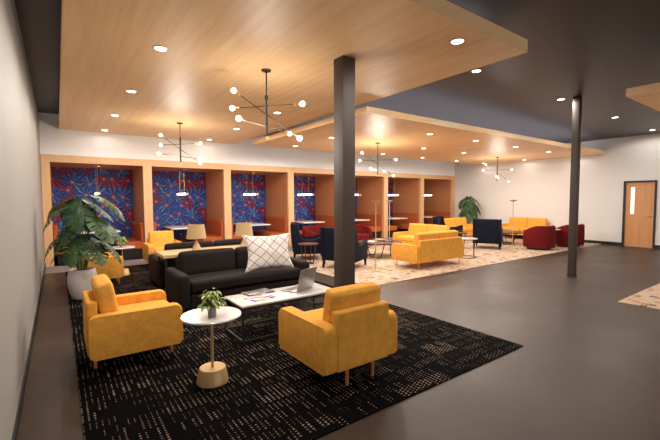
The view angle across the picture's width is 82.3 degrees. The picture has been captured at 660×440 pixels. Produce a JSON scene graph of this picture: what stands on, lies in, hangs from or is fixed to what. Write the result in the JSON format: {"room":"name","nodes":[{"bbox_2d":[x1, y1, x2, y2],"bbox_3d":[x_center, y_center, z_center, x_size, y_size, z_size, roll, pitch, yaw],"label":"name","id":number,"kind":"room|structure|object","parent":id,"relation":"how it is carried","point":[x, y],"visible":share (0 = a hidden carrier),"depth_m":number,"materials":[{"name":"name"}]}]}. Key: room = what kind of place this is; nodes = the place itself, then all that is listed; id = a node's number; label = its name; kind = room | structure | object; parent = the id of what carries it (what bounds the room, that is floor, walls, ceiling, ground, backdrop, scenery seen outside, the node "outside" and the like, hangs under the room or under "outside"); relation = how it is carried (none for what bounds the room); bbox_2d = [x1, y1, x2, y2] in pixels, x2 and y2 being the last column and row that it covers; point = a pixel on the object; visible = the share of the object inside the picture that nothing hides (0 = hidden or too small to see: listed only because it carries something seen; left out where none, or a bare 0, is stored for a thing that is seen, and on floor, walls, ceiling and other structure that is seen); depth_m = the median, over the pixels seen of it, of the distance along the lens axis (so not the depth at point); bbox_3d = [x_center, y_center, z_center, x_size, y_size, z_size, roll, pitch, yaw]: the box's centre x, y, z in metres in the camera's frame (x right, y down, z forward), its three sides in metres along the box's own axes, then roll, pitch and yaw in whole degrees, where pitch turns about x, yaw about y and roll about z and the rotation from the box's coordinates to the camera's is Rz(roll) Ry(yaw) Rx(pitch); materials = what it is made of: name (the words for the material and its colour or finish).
{"room":"lounge","nodes":[
{"label":"lounge","id":0,"kind":"room"},
{"bbox_2d":[0,0,44,439],"bbox_3d":[-2.916,-0.397,3.367,0.200,3.636,17.300,-2,4,-36],"label":"wall","id":1,"kind":"structure","parent":0,"point":[22,248],"depth_m":3.23,"materials":[{"name":"beige paint"}]},
{"bbox_2d":[11,263,45,439],"bbox_3d":[-2.313,1.403,2.818,0.012,0.100,15.150,-2,4,-36],"label":"baseboard","id":2,"kind":"structure","parent":1,"relation":"attached to","point":[22,393],"depth_m":3.27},
{"bbox_2d":[38,112,454,175],"bbox_3d":[-0.452,-2.298,13.431,15.684,0.966,0.100,-2,4,-36],"label":"wall","id":3,"kind":"structure","parent":1,"relation":"attached to","point":[54,140],"depth_m":11.02,"materials":[{"name":"white paint"}]},
{"bbox_2d":[14,0,659,142],"bbox_3d":[3.519,-2.587,7.900,16.084,0.200,17.300,-2,4,-36],"label":"ceiling","id":4,"kind":"structure","parent":0,"point":[594,51],"depth_m":6.12,"materials":[{"name":"paint"}]},
{"bbox_2d":[59,0,527,143],"bbox_3d":[-2.091,-2.230,6.687,4.385,0.346,8.890,-2,4,-36],"label":"ceiling panel","id":5,"kind":"object","parent":4,"relation":"hanging from","point":[216,47],"visible":1,"depth_m":4.47,"materials":[{"name":"brown wood"}]},
{"bbox_2d":[152,45,168,51],"bbox_3d":[-1.897,-1.918,4.232,0.180,0.005,0.180,-2,4,-36],"label":"recessed light","id":6,"kind":"object","parent":5,"relation":"attached to","point":[159,48],"visible":1,"depth_m":4.22,"materials":[{"name":"beige"}]},
{"bbox_2d":[157,122,201,164],"bbox_3d":[-3.320,-1.684,8.378,1.006,0.925,0.737,-2,4,-29],"label":"chandelier","id":7,"kind":"object","parent":5,"relation":"hanging from","point":[179,123],"visible":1,"depth_m":8.37,"materials":[{"name":"brown metal"}]},
{"bbox_2d":[230,68,304,140],"bbox_3d":[-0.834,-1.502,4.973,1.006,0.925,0.737,-2,4,-29],"label":"chandelier","id":8,"kind":"object","parent":5,"relation":"hanging from","point":[265,70],"visible":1,"depth_m":4.96,"materials":[{"name":"brown metal"}]},
{"bbox_2d":[449,38,465,44],"bbox_3d":[1.370,-1.918,4.061,0.180,0.005,0.180,-2,4,-36],"label":"recessed light","id":9,"kind":"object","parent":5,"relation":"attached to","point":[457,41],"visible":1,"depth_m":4.06,"materials":[{"name":"beige"}]},
{"bbox_2d":[251,106,604,164],"bbox_3d":[3.640,-2.446,11.823,10.905,0.516,4.900,-2,4,-36],"label":"ceiling panel","id":10,"kind":"object","parent":4,"relation":"hanging from","point":[403,135],"visible":1,"depth_m":10.14,"materials":[{"name":"brown wood"}]},
{"bbox_2d":[359,143,396,176],"bbox_3d":[1.303,-1.633,10.301,1.006,0.925,0.737,-2,4,-29],"label":"chandelier","id":11,"kind":"object","parent":10,"relation":"hanging from","point":[370,168],"visible":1,"depth_m":10.30,"materials":[{"name":"brown metal"}]},
{"bbox_2d":[482,157,512,181],"bbox_3d":[6.167,-1.848,13.928,1.006,0.925,0.737,-2,4,-29],"label":"chandelier","id":12,"kind":"object","parent":10,"relation":"hanging from","point":[496,176],"visible":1,"depth_m":13.91,"materials":[{"name":"brown metal"}]},
{"bbox_2d":[626,82,659,111],"bbox_3d":[9.266,-2.119,5.637,7.840,0.516,5.670,-2,4,-36],"label":"ceiling panel","id":13,"kind":"object","parent":4,"relation":"hanging from","point":[648,95],"visible":1,"depth_m":5.61,"materials":[{"name":"brown wood"}]},
{"bbox_2d":[17,237,659,439],"bbox_3d":[3.530,1.243,8.112,16.084,0.200,17.300,-2,4,-36],"label":"floor","id":14,"kind":"structure","parent":0,"point":[587,365],"depth_m":3.77,"materials":[{"name":"concrete"}]},
{"bbox_2d":[53,223,71,264],"bbox_3d":[-6.838,0.580,9.884,0.624,0.955,1.500,-2,4,-36],"label":"bench","id":15,"kind":"object","parent":14,"relation":"on","point":[55,225],"visible":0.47,"depth_m":9.20,"materials":[{"name":"orange fabric"}]},
{"bbox_2d":[81,228,120,247],"bbox_3d":[-6.314,0.657,10.329,0.920,0.755,1.250,-2,4,-36],"label":"table","id":16,"kind":"object","parent":14,"relation":"on","point":[117,230],"visible":0.16,"depth_m":10.21,"materials":[{"name":"white laminate"}]},
{"bbox_2d":[112,220,143,258],"bbox_3d":[-5.731,0.533,10.681,0.624,0.955,1.500,-2,4,-36],"label":"bench","id":17,"kind":"object","parent":14,"relation":"on","point":[137,238],"visible":0.88,"depth_m":10.23,"materials":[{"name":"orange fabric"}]},
{"bbox_2d":[162,225,187,241],"bbox_3d":[-4.518,0.580,11.622,0.920,0.755,1.250,-2,4,-36],"label":"table","id":18,"kind":"object","parent":14,"relation":"on","point":[183,227],"visible":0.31,"depth_m":11.52,"materials":[{"name":"white laminate"}]},
{"bbox_2d":[189,218,223,241],"bbox_3d":[-3.935,0.456,11.975,0.624,0.955,1.500,-2,4,-36],"label":"bench","id":19,"kind":"object","parent":14,"relation":"on","point":[214,228],"visible":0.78,"depth_m":11.78,"materials":[{"name":"orange fabric"}]},
{"bbox_2d":[45,237,392,273],"bbox_3d":[-0.106,0.873,13.125,15.659,0.006,0.986,-2,4,-36],"label":"carpet","id":20,"kind":"object","parent":14,"relation":"on","point":[56,269],"visible":0.02,"depth_m":9.16,"materials":[{"name":"grey carpet"}]},
{"bbox_2d":[232,220,242,238],"bbox_3d":[-3.245,0.427,12.472,0.624,0.955,1.500,-2,4,-36],"label":"bench","id":21,"kind":"object","parent":14,"relation":"on","point":[233,233],"visible":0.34,"depth_m":11.76,"materials":[{"name":"orange fabric"}]},
{"bbox_2d":[40,154,454,266],"bbox_3d":[-0.898,-0.517,14.151,15.669,2.672,1.715,-2,4,-36],"label":"surround","id":22,"kind":"object","parent":14,"relation":"on","point":[279,181],"visible":0.68,"depth_m":12.78,"materials":[{"name":"brown wood"}]},
{"bbox_2d":[176,169,188,194],"bbox_3d":[-4.516,-1.141,11.519,0.100,0.767,1.160,-2,4,-36],"label":"pendant light","id":23,"kind":"object","parent":22,"relation":"hanging from","point":[181,169],"visible":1,"depth_m":11.41,"materials":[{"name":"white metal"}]},
{"bbox_2d":[233,222,270,225],"bbox_3d":[-2.721,0.503,12.916,0.920,0.755,1.250,-2,4,-36],"label":"table","id":24,"kind":"object","parent":14,"relation":"on","point":[252,223],"visible":0.25,"depth_m":12.60,"materials":[{"name":"white laminate"}]},
{"bbox_2d":[252,216,286,235],"bbox_3d":[-2.139,0.379,13.268,0.624,0.955,1.500,-2,4,-36],"label":"bench","id":25,"kind":"object","parent":14,"relation":"on","point":[278,226],"visible":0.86,"depth_m":13.19,"materials":[{"name":"orange fabric"}]},
{"bbox_2d":[65,264,522,439],"bbox_3d":[-1.884,1.257,6.226,3.950,0.012,8.120,-2,4,-36],"label":"area rug","id":26,"kind":"object","parent":14,"relation":"on","point":[268,393],"visible":0.67,"depth_m":3.31,"materials":[{"name":"black carpet"}]},
{"bbox_2d":[43,195,124,299],"bbox_3d":[-3.939,0.427,6.066,1.065,1.674,0.914,-2,4,-36],"label":"monstera plant","id":27,"kind":"object","parent":26,"relation":"on","point":[79,278],"visible":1,"depth_m":5.92,"materials":[{"name":"green plant"}]},
{"bbox_2d":[70,248,123,283],"bbox_3d":[-4.365,0.798,7.064,0.808,0.826,0.810,-2,4,-36],"label":"armchair","id":28,"kind":"object","parent":26,"relation":"on","point":[112,268],"visible":0.27,"depth_m":6.86,"materials":[{"name":"yellow fabric"}]},
{"bbox_2d":[109,246,134,275],"bbox_3d":[-4.371,0.864,7.952,0.504,0.596,0.504,-2,4,-36],"label":"side table","id":29,"kind":"object","parent":26,"relation":"on","point":[126,270],"visible":0.47,"depth_m":7.91,"materials":[{"name":"white stone"}]},
{"bbox_2d":[115,237,126,246],"bbox_3d":[-4.346,0.453,7.879,0.252,0.232,0.247,0,3,-3],"label":"potted plant","id":30,"kind":"object","parent":29,"relation":"on","point":[124,238],"visible":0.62,"depth_m":7.85,"materials":[{"name":"green plant"}]},
{"bbox_2d":[82,274,182,368],"bbox_3d":[-2.026,0.969,3.861,0.808,0.826,0.810,-2,4,-36],"label":"armchair","id":31,"kind":"object","parent":26,"relation":"on","point":[128,323],"visible":1,"depth_m":3.54,"materials":[{"name":"yellow fabric"}]},
{"bbox_2d":[91,274,118,313],"bbox_3d":[-2.212,0.785,3.717,0.210,0.441,0.558,-2,4,-36],"label":"cushion","id":32,"kind":"object","parent":31,"relation":"on","point":[103,297],"depth_m":3.49,"materials":[{"name":"yellow fabric"}]},
{"bbox_2d":[118,300,168,310],"bbox_3d":[-1.956,0.994,3.913,0.636,0.181,0.562,-2,4,-36],"label":"seat cushion","id":33,"kind":"object","parent":31,"relation":"on","point":[126,304],"depth_m":4.06,"materials":[{"name":"yellow fabric"}]},
{"bbox_2d":[142,230,180,261],"bbox_3d":[-3.995,0.685,9.080,0.810,0.826,0.808,-2,4,-36],"label":"armchair","id":34,"kind":"object","parent":26,"relation":"on","point":[156,240],"visible":0.49,"depth_m":9.11,"materials":[{"name":"yellow fabric"}]},
{"bbox_2d":[154,245,164,253],"bbox_3d":[-3.945,0.717,9.012,0.562,0.181,0.636,-2,4,-36],"label":"seat cushion","id":35,"kind":"object","parent":34,"relation":"on","point":[156,247],"depth_m":8.73,"materials":[{"name":"yellow fabric"}]},
{"bbox_2d":[148,230,173,245],"bbox_3d":[-4.130,0.484,9.255,0.558,0.441,0.210,-2,4,-36],"label":"cushion","id":36,"kind":"object","parent":34,"relation":"on","point":[156,238],"depth_m":9.17,"materials":[{"name":"yellow fabric"}]},
{"bbox_2d":[148,238,242,288],"bbox_3d":[-2.419,0.779,7.617,2.140,0.791,0.900,-2,4,-36],"label":"sofa","id":37,"kind":"object","parent":26,"relation":"on","point":[152,258],"visible":0.29,"depth_m":6.97,"materials":[{"name":"grey fabric"}]},
{"bbox_2d":[164,241,213,250],"bbox_3d":[-2.654,0.616,7.154,0.900,0.413,0.236,-2,4,-36],"label":"cushion","id":38,"kind":"object","parent":37,"relation":"on","point":[180,245],"depth_m":7.02,"materials":[{"name":"grey fabric"}]},
{"bbox_2d":[214,238,242,245],"bbox_3d":[-1.916,0.584,7.686,0.900,0.413,0.236,-2,4,-36],"label":"cushion","id":39,"kind":"object","parent":37,"relation":"on","point":[223,242],"depth_m":7.49,"materials":[{"name":"grey fabric"}]},
{"bbox_2d":[155,245,240,289],"bbox_3d":[-1.995,0.865,6.878,2.060,0.700,0.620,-2,4,-36],"label":"console table","id":40,"kind":"object","parent":26,"relation":"on","point":[166,254],"visible":0.38,"depth_m":6.49,"materials":[{"name":"brown wood"}]},
{"bbox_2d":[186,224,205,249],"bbox_3d":[-2.356,0.305,6.662,0.340,0.445,0.340,-2,4,-36],"label":"table lamp","id":41,"kind":"object","parent":40,"relation":"on","point":[194,231],"visible":0.97,"depth_m":6.54,"materials":[{"name":"beige fabric"}]},
{"bbox_2d":[235,222,252,246],"bbox_3d":[-1.634,0.274,7.182,0.340,0.445,0.340,-2,4,-36],"label":"table lamp","id":42,"kind":"object","parent":40,"relation":"on","point":[242,228],"visible":0.8,"depth_m":7.06,"materials":[{"name":"beige fabric"}]},
{"bbox_2d":[180,306,240,388],"bbox_3d":[-1.026,1.113,3.288,0.504,0.596,0.504,-2,4,-36],"label":"side table","id":43,"kind":"object","parent":26,"relation":"on","point":[212,374],"visible":0.91,"depth_m":3.22,"materials":[{"name":"white stone"}]},
{"bbox_2d":[197,288,226,317],"bbox_3d":[-0.998,0.703,3.207,0.247,0.232,0.252,-2,4,-36],"label":"potted plant","id":44,"kind":"object","parent":43,"relation":"on","point":[211,308],"visible":1,"depth_m":3.17,"materials":[{"name":"green plant"}]},
{"bbox_2d":[165,246,308,312],"bbox_3d":[-1.456,0.857,6.156,2.140,0.791,0.900,-2,4,-36],"label":"sofa","id":45,"kind":"object","parent":26,"relation":"on","point":[223,270],"visible":0.72,"depth_m":5.83,"materials":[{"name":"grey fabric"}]},
{"bbox_2d":[178,248,235,274],"bbox_3d":[-1.960,0.674,6.066,0.900,0.413,0.236,-2,4,-36],"label":"cushion","id":46,"kind":"object","parent":45,"relation":"on","point":[193,262],"depth_m":5.96,"materials":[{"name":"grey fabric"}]},
{"bbox_2d":[234,246,247,267],"bbox_3d":[-1.222,0.643,6.597,0.900,0.413,0.236,-2,4,-36],"label":"cushion","id":47,"kind":"object","parent":45,"relation":"on","point":[241,253],"depth_m":6.31,"materials":[{"name":"grey fabric"}]},
{"bbox_2d":[188,267,300,292],"bbox_3d":[-1.397,0.912,6.078,1.810,0.200,0.680,-2,4,-36],"label":"seat cushion","id":48,"kind":"object","parent":45,"relation":"on","point":[229,279],"depth_m":5.83,"materials":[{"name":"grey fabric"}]},
{"bbox_2d":[242,232,294,272],"bbox_3d":[-0.993,0.513,6.117,0.862,0.585,0.220,-2,4,-31],"label":"throw pillow","id":49,"kind":"object","parent":45,"relation":"on","point":[263,251],"visible":1,"depth_m":6.03,"materials":[{"name":"white fabric"}]},
{"bbox_2d":[224,283,330,342],"bbox_3d":[-0.596,1.123,4.772,1.310,0.408,0.550,-2,4,-36],"label":"coffee table","id":50,"kind":"object","parent":26,"relation":"on","point":[238,300],"visible":0.62,"depth_m":4.55,"materials":[{"name":"white stone"}]},
{"bbox_2d":[241,288,274,296],"bbox_3d":[-0.910,0.913,4.776,0.360,0.014,0.220,-3,4,-44],"label":"magazine","id":51,"kind":"object","parent":50,"relation":"on","point":[263,290],"visible":1,"depth_m":4.74,"materials":[{"name":"paper"}]},
{"bbox_2d":[244,293,274,301],"bbox_3d":[-0.842,0.928,4.529,0.220,0.008,0.300,3,4,42],"label":"magazine","id":52,"kind":"object","parent":50,"relation":"on","point":[263,296],"visible":1,"depth_m":4.51,"materials":[{"name":"paper"}]},
{"bbox_2d":[281,266,316,292],"bbox_3d":[-0.400,0.760,4.919,0.328,0.298,0.360,2,4,32],"label":"laptop","id":53,"kind":"object","parent":50,"relation":"on","point":[307,276],"visible":1,"depth_m":4.84,"materials":[{"name":"silver metal"}]},
{"bbox_2d":[278,282,396,385],"bbox_3d":[0.063,0.979,3.566,0.810,0.826,0.808,-2,4,-36],"label":"armchair","id":54,"kind":"object","parent":26,"relation":"on","point":[353,328],"visible":1,"depth_m":3.24,"materials":[{"name":"yellow fabric"}]},
{"bbox_2d":[306,308,323,319],"bbox_3d":[0.013,1.003,3.638,0.562,0.181,0.636,-2,4,-36],"label":"seat cushion","id":55,"kind":"object","parent":54,"relation":"on","point":[318,313],"depth_m":3.71,"materials":[{"name":"yellow fabric"}]},
{"bbox_2d":[323,282,380,323],"bbox_3d":[0.196,0.797,3.370,0.558,0.441,0.210,-2,4,-36],"label":"cushion","id":56,"kind":"object","parent":54,"relation":"on","point":[336,299],"depth_m":3.23,"materials":[{"name":"yellow fabric"}]},
{"bbox_2d":[295,220,324,225],"bbox_3d":[-0.925,0.426,14.210,0.920,0.755,1.250,-2,4,-36],"label":"table","id":57,"kind":"object","parent":14,"relation":"on","point":[299,221],"visible":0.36,"depth_m":14.06,"materials":[{"name":"white laminate"}]},
{"bbox_2d":[315,215,333,226],"bbox_3d":[-0.343,0.303,14.562,0.624,0.955,1.500,-2,4,-36],"label":"bench","id":58,"kind":"object","parent":14,"relation":"on","point":[328,219],"visible":0.3,"depth_m":14.71,"materials":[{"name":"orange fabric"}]},
{"bbox_2d":[334,55,354,287],"bbox_3d":[0.178,-0.303,4.657,0.200,3.289,0.200,-2,4,-36],"label":"column","id":59,"kind":"structure","parent":14,"relation":"on","point":[344,66],"depth_m":4.57,"materials":[{"name":"black metal"}]},
{"bbox_2d":[357,213,381,237],"bbox_3d":[1.454,0.226,15.856,0.624,0.955,1.500,-2,4,-36],"label":"bench","id":60,"kind":"object","parent":14,"relation":"on","point":[371,217],"visible":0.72,"depth_m":15.66,"materials":[{"name":"orange fabric"}]},
{"bbox_2d":[388,225,396,236],"bbox_3d":[2.143,0.196,16.353,0.624,0.955,1.500,-2,4,-36],"label":"bench","id":61,"kind":"object","parent":14,"relation":"on","point":[392,228],"visible":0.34,"depth_m":15.81,"materials":[{"name":"orange fabric"}]},
{"bbox_2d":[388,212,418,231],"bbox_3d":[3.250,0.149,17.150,0.624,0.955,1.500,-2,4,-36],"label":"bench","id":62,"kind":"object","parent":14,"relation":"on","point":[402,225],"visible":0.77,"depth_m":17.05,"materials":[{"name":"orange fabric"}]},
{"bbox_2d":[425,211,449,223],"bbox_3d":[5.046,0.072,18.444,0.624,0.955,1.500,-2,4,-36],"label":"bench","id":63,"kind":"object","parent":14,"relation":"on","point":[427,213],"visible":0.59,"depth_m":18.61,"materials":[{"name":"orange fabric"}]},
{"bbox_2d":[288,235,599,284],"bbox_3d":[3.626,0.918,12.072,10.800,0.010,5.050,-2,4,-36],"label":"area rug","id":64,"kind":"object","parent":14,"relation":"on","point":[486,254],"visible":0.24,"depth_m":9.57,"materials":[{"name":"beige carpet"}]},
{"bbox_2d":[290,222,321,257],"bbox_3d":[-0.605,0.552,10.166,0.910,0.952,0.836,0,3,-6],"label":"chair","id":65,"kind":"object","parent":64,"relation":"on","point":[297,237],"visible":0.73,"depth_m":9.76,"materials":[{"name":"blue fabric"}]},
{"bbox_2d":[298,242,317,263],"bbox_3d":[-0.539,0.825,9.323,0.508,0.500,0.508,-2,4,-36],"label":"side table","id":66,"kind":"object","parent":64,"relation":"on","point":[304,244],"visible":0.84,"depth_m":9.27,"materials":[{"name":"brown wood"}]},
{"bbox_2d":[302,226,320,236],"bbox_3d":[-0.423,0.575,11.604,0.880,0.750,0.919,2,4,40],"label":"barrel chair","id":67,"kind":"object","parent":64,"relation":"on","point":[307,231],"visible":0.23,"depth_m":11.65,"materials":[{"name":"red fabric"}]},
{"bbox_2d":[320,227,367,267],"bbox_3d":[0.342,0.621,8.872,0.836,0.952,0.910,1,4,26],"label":"chair","id":68,"kind":"object","parent":64,"relation":"on","point":[327,233],"visible":0.56,"depth_m":8.60,"materials":[{"name":"blue fabric"}]},
{"bbox_2d":[355,224,371,247],"bbox_3d":[0.913,0.528,12.382,0.919,0.750,0.880,-2,3,-24],"label":"barrel chair","id":69,"kind":"object","parent":64,"relation":"on","point":[364,231],"visible":0.32,"depth_m":12.41,"materials":[{"name":"red fabric"}]},
{"bbox_2d":[357,233,368,239],"bbox_3d":[0.940,0.526,12.321,0.656,0.162,0.748,-2,3,-24],"label":"seat cushion","id":70,"kind":"object","parent":69,"relation":"on","point":[361,236],"depth_m":12.00,"materials":[{"name":"red fabric"}]},
{"bbox_2d":[370,201,380,271],"bbox_3d":[1.010,0.351,8.343,0.250,1.550,0.250,-2,4,-36],"label":"floor lamp","id":71,"kind":"object","parent":64,"relation":"on","point":[375,202],"visible":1,"depth_m":8.32,"materials":[{"name":"gold metal"}]},
{"bbox_2d":[358,239,401,258],"bbox_3d":[1.368,0.799,10.441,1.198,0.419,1.198,-2,4,-36],"label":"coffee table","id":72,"kind":"object","parent":64,"relation":"on","point":[359,241],"visible":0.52,"depth_m":10.16,"materials":[{"name":"brown wood"}]},
{"bbox_2d":[385,200,392,249],"bbox_3d":[1.847,0.161,11.741,0.250,1.550,0.250,-2,4,-36],"label":"floor lamp","id":73,"kind":"object","parent":64,"relation":"on","point":[389,201],"visible":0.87,"depth_m":11.72,"materials":[{"name":"gold metal"}]},
{"bbox_2d":[393,223,449,244],"bbox_3d":[2.776,0.545,11.297,0.808,0.826,1.720,-2,4,-36],"label":"sofa","id":74,"kind":"object","parent":64,"relation":"on","point":[407,237],"visible":0.4,"depth_m":11.46,"materials":[{"name":"yellow fabric"}]},
{"bbox_2d":[396,235,413,241],"bbox_3d":[2.490,0.560,11.548,0.636,0.181,0.732,-2,4,-36],"label":"seat cushion","id":75,"kind":"object","parent":74,"relation":"on","point":[404,238],"depth_m":11.39,"materials":[{"name":"yellow fabric"}]},
{"bbox_2d":[408,223,427,234],"bbox_3d":[2.745,0.330,11.720,0.210,0.441,0.728,-2,4,-36],"label":"cushion","id":76,"kind":"object","parent":74,"relation":"on","point":[414,228],"depth_m":11.68,"materials":[{"name":"yellow fabric"}]},
{"bbox_2d":[427,224,449,231],"bbox_3d":[3.178,0.362,11.120,0.210,0.441,0.728,-2,4,-36],"label":"cushion","id":77,"kind":"object","parent":74,"relation":"on","point":[430,227],"depth_m":11.08,"materials":[{"name":"yellow fabric"}]},
{"bbox_2d":[391,230,463,265],"bbox_3d":[2.382,0.667,9.128,1.720,0.826,0.808,-2,4,-36],"label":"sofa","id":78,"kind":"object","parent":64,"relation":"on","point":[439,245],"visible":1,"depth_m":8.70,"materials":[{"name":"yellow fabric"}]},
{"bbox_2d":[413,231,438,244],"bbox_3d":[2.216,0.497,8.715,0.728,0.441,0.210,-2,4,-36],"label":"cushion","id":79,"kind":"object","parent":78,"relation":"on","point":[418,237],"depth_m":8.55,"materials":[{"name":"yellow fabric"}]},
{"bbox_2d":[437,230,458,237],"bbox_3d":[2.816,0.472,9.148,0.728,0.441,0.210,-2,4,-36],"label":"cushion","id":80,"kind":"object","parent":78,"relation":"on","point":[447,233],"depth_m":9.03,"materials":[{"name":"yellow fabric"}]},
{"bbox_2d":[433,216,462,236],"bbox_3d":[4.264,0.343,13.686,0.910,0.952,0.836,2,4,30],"label":"chair","id":81,"kind":"object","parent":64,"relation":"on","point":[437,220],"visible":0.27,"depth_m":13.52,"materials":[{"name":"blue fabric"}]},
{"bbox_2d":[444,217,472,235],"bbox_3d":[5.140,0.333,15.020,1.720,0.826,0.808,-2,4,-36],"label":"sofa","id":82,"kind":"object","parent":64,"relation":"on","point":[452,222],"visible":0.4,"depth_m":14.99,"materials":[{"name":"yellow fabric"}]},
{"bbox_2d":[444,218,455,225],"bbox_3d":[4.706,0.144,14.979,0.728,0.441,0.210,-2,4,-36],"label":"cushion","id":83,"kind":"object","parent":82,"relation":"on","point":[448,221],"depth_m":14.93,"materials":[{"name":"yellow fabric"}]},
{"bbox_2d":[455,217,466,225],"bbox_3d":[5.306,0.118,15.411,0.728,0.441,0.210,-2,4,-36],"label":"cushion","id":84,"kind":"object","parent":82,"relation":"on","point":[462,220],"depth_m":15.33,"materials":[{"name":"yellow fabric"}]},
{"bbox_2d":[463,226,472,230],"bbox_3d":[5.491,0.351,15.168,0.732,0.181,0.636,-2,4,-36],"label":"seat cushion","id":85,"kind":"object","parent":82,"relation":"on","point":[469,228],"depth_m":14.83,"materials":[{"name":"yellow fabric"}]},
{"bbox_2d":[458,237,477,258],"bbox_3d":[3.721,0.752,10.286,0.560,0.520,0.560,-2,4,-36],"label":"side table","id":86,"kind":"object","parent":64,"relation":"on","point":[463,238],"visible":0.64,"depth_m":10.17,"materials":[{"name":"white stone"}]},
{"bbox_2d":[458,196,480,223],"bbox_3d":[6.124,-0.199,16.526,0.899,1.715,0.797,-2,4,-36],"label":"monstera plant","id":87,"kind":"object","parent":64,"relation":"on","point":[468,206],"visible":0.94,"depth_m":16.31,"materials":[{"name":"green plant"}]},
{"bbox_2d":[473,219,502,249],"bbox_3d":[5.089,0.424,12.182,0.836,0.952,0.910,1,4,27],"label":"chair","id":88,"kind":"object","parent":64,"relation":"on","point":[488,231],"visible":0.96,"depth_m":11.78,"materials":[{"name":"blue fabric"}]},
{"bbox_2d":[502,230,522,243],"bbox_3d":[6.183,0.619,13.453,1.198,0.419,1.198,2,4,31],"label":"coffee table","id":89,"kind":"object","parent":64,"relation":"on","point":[504,231],"visible":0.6,"depth_m":13.11,"materials":[{"name":"brown wood"}]},
{"bbox_2d":[508,200,516,251],"bbox_3d":[5.474,0.174,11.312,0.250,1.550,0.250,-2,4,-36],"label":"floor lamp","id":90,"kind":"object","parent":64,"relation":"on","point":[513,201],"visible":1,"depth_m":11.31,"materials":[{"name":"gold metal"}]},
{"bbox_2d":[502,217,548,236],"bbox_3d":[7.676,0.331,14.925,0.808,0.826,1.720,-2,4,-36],"label":"sofa","id":91,"kind":"object","parent":64,"relation":"on","point":[519,224],"visible":0.59,"depth_m":14.94,"materials":[{"name":"yellow fabric"}]},
{"bbox_2d":[502,226,521,230],"bbox_3d":[7.390,0.345,15.175,0.636,0.181,0.732,-2,4,-36],"label":"seat cushion","id":92,"kind":"object","parent":91,"relation":"on","point":[515,228],"depth_m":15.00,"materials":[{"name":"yellow fabric"}]},
{"bbox_2d":[509,217,526,226],"bbox_3d":[7.645,0.115,15.347,0.210,0.441,0.728,-2,4,-36],"label":"cushion","id":93,"kind":"object","parent":91,"relation":"on","point":[517,221],"depth_m":15.27,"materials":[{"name":"yellow fabric"}]},
{"bbox_2d":[527,218,547,226],"bbox_3d":[8.078,0.147,14.748,0.210,0.441,0.728,-2,4,-36],"label":"cushion","id":94,"kind":"object","parent":91,"relation":"on","point":[531,222],"depth_m":14.68,"materials":[{"name":"yellow fabric"}]},
{"bbox_2d":[523,225,555,249],"bbox_3d":[6.603,0.538,11.914,0.919,0.750,0.880,-1,3,-21],"label":"barrel chair","id":95,"kind":"object","parent":64,"relation":"on","point":[537,237],"visible":1,"depth_m":11.56,"materials":[{"name":"red fabric"}]},
{"bbox_2d":[555,224,584,246],"bbox_3d":[7.924,0.500,12.544,0.919,0.750,0.880,-2,3,-24],"label":"barrel chair","id":96,"kind":"object","parent":64,"relation":"on","point":[561,235],"visible":0.52,"depth_m":12.23,"materials":[{"name":"red fabric"}]},
{"bbox_2d":[567,96,581,276],"bbox_3d":[5.008,-0.660,7.732,0.140,3.635,0.140,-2,4,-36],"label":"column","id":97,"kind":"structure","parent":14,"relation":"on","point":[577,101],"depth_m":7.69,"materials":[{"name":"grey metal"}]},
{"bbox_2d":[618,283,659,309],"bbox_3d":[8.922,1.260,5.630,7.040,0.010,5.570,-2,4,-36],"label":"area rug","id":98,"kind":"object","parent":14,"relation":"on","point":[649,297],"visible":1,"depth_m":5.99,"materials":[{"name":"beige carpet"}]},
{"bbox_2d":[455,133,659,244],"bbox_3d":[9.965,-0.947,12.645,0.200,3.636,16.900,-2,4,-36],"label":"wall","id":99,"kind":"structure","parent":0,"point":[540,188],"depth_m":13.99,"materials":[{"name":"white paint"}]},
{"bbox_2d":[503,234,659,248],"bbox_3d":[10.402,0.855,11.964,0.012,0.110,15.130,-2,4,-36],"label":"baseboard","id":100,"kind":"structure","parent":99,"relation":"attached to","point":[585,241],"depth_m":13.21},
{"bbox_2d":[621,180,657,247],"bbox_3d":[10.118,-0.197,12.357,0.140,2.170,0.870,-2,4,-36],"label":"door","id":101,"kind":"structure","parent":99,"relation":"in","point":[639,197],"depth_m":12.34,"materials":[{"name":"brown wood"}]},
{"bbox_3d":[-1.478,-1.041,14.930,15.684,3.636,0.200,-2,4,-36],"label":"wall","id":102,"kind":"structure","parent":0,"visible":0},
{"bbox_2d":[51,167,133,257],"bbox_3d":[-6.811,-0.237,10.965,2.000,2.500,0.010,-2,4,-36],"label":"wallpaper","id":103,"kind":"object","parent":102,"relation":"attached to","point":[115,186],"visible":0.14,"depth_m":11.01},
{"bbox_2d":[152,171,206,241],"bbox_3d":[-5.014,-0.314,12.259,2.000,2.500,0.010,-2,4,-36],"label":"wallpaper","id":104,"kind":"object","parent":102,"relation":"attached to","point":[169,208],"visible":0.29,"depth_m":12.30},
{"bbox_2d":[231,174,265,231],"bbox_3d":[-3.218,-0.391,13.553,2.000,2.500,0.010,-2,4,-36],"label":"wallpaper","id":105,"kind":"object","parent":102,"relation":"attached to","point":[246,208],"visible":0.43,"depth_m":13.72},
{"bbox_2d":[294,176,314,229],"bbox_3d":[-1.422,-0.468,14.847,2.000,2.500,0.010,-2,4,-36],"label":"wallpaper","id":106,"kind":"object","parent":102,"relation":"attached to","point":[304,206],"visible":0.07,"depth_m":15.11},
{"bbox_2d":[355,179,356,223],"bbox_3d":[0.374,-0.544,16.140,2.000,2.500,0.010,-2,4,-36],"label":"wallpaper","id":107,"kind":"object","parent":102,"relation":"attached to","point":[355,179],"visible":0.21,"depth_m":16.68},
{"bbox_2d":[388,180,392,222],"bbox_3d":[2.171,-0.621,17.434,2.000,2.500,0.010,-2,4,-36],"label":"wallpaper","id":108,"kind":"object","parent":102,"relation":"attached to","point":[390,182],"visible":0.07,"depth_m":17.92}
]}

